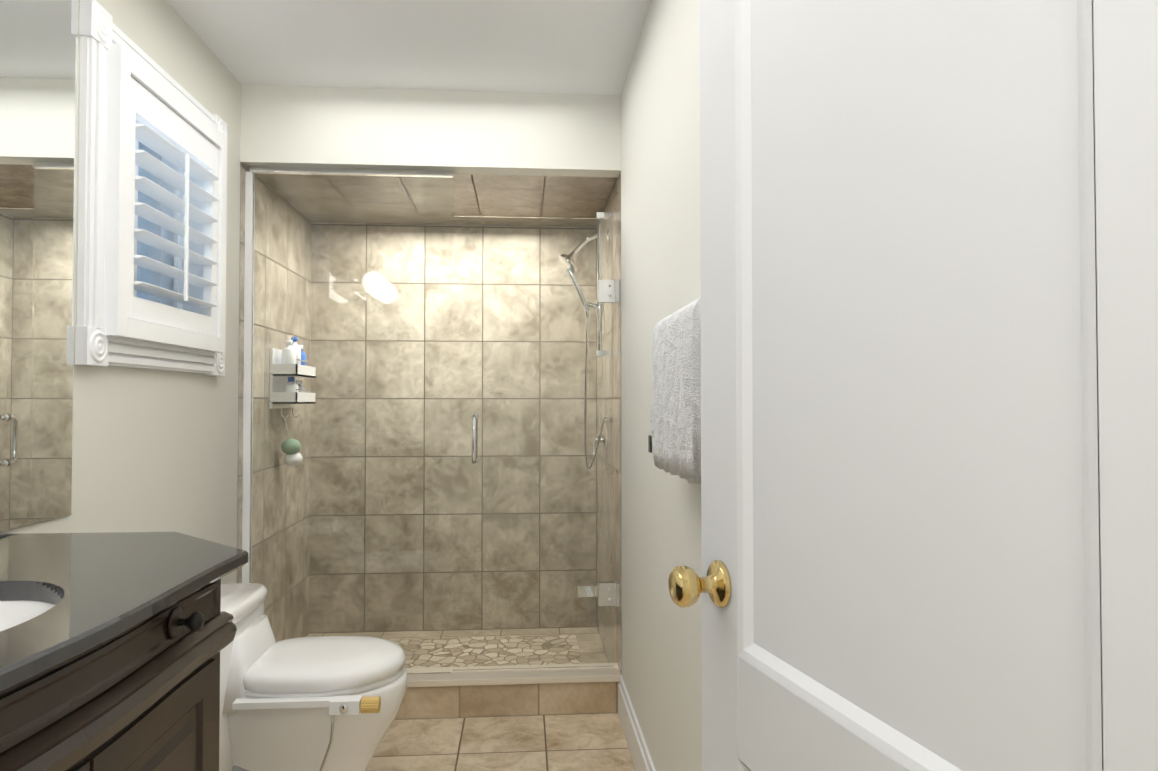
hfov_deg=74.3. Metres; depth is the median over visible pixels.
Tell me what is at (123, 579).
countertop
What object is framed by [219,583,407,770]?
toilet
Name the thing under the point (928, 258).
door
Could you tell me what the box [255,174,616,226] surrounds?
ceiling
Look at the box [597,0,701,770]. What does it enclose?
wall
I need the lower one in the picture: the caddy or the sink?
the sink
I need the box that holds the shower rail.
[558,212,611,596]
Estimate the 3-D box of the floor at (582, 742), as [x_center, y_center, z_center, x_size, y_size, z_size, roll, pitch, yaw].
[-0.379,1.295,1.089,1.810,0.100,3.720,0,-1,-4]
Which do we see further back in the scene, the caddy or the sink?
the caddy
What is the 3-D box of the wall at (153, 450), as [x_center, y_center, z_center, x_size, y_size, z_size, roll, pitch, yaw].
[-1.267,0.036,1.671,0.120,2.440,4.720,0,-1,-4]
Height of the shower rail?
1.747 m
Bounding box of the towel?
[648,297,700,483]
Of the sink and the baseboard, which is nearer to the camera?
the sink
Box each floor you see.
[306,627,607,719]
[367,713,634,770]
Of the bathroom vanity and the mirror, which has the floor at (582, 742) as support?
the bathroom vanity
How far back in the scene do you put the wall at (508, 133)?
2.99 m
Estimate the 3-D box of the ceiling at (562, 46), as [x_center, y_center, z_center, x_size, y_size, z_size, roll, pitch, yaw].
[-0.420,-1.233,1.699,1.810,0.100,4.840,0,-1,-4]
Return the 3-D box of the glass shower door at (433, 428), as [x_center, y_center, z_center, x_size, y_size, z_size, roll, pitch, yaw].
[-0.571,0.139,3.029,1.470,1.988,0.123,0,-1,-4]
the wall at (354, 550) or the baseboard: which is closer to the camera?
the baseboard
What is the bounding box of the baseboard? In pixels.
[618,676,655,770]
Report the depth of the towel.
1.51 m
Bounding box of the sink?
[0,588,79,623]
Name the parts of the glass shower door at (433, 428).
shower glass hardware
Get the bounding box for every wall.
[0,0,311,641]
[240,84,620,177]
[309,222,596,632]
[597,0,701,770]
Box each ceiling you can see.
[167,0,651,94]
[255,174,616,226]
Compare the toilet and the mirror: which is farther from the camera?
the toilet
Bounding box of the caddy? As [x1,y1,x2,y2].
[269,337,315,465]
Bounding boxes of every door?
[242,166,619,673]
[668,0,1157,770]
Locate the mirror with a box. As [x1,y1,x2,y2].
[0,0,77,531]
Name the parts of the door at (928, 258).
knob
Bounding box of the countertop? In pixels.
[0,532,247,703]
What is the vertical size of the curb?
0.150 m
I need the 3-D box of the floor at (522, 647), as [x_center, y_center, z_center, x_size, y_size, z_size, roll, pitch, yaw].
[-0.608,1.323,3.504,1.470,0.140,0.870,0,-1,-4]
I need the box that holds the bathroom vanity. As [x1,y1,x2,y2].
[0,560,247,770]
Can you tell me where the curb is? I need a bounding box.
[394,663,621,718]

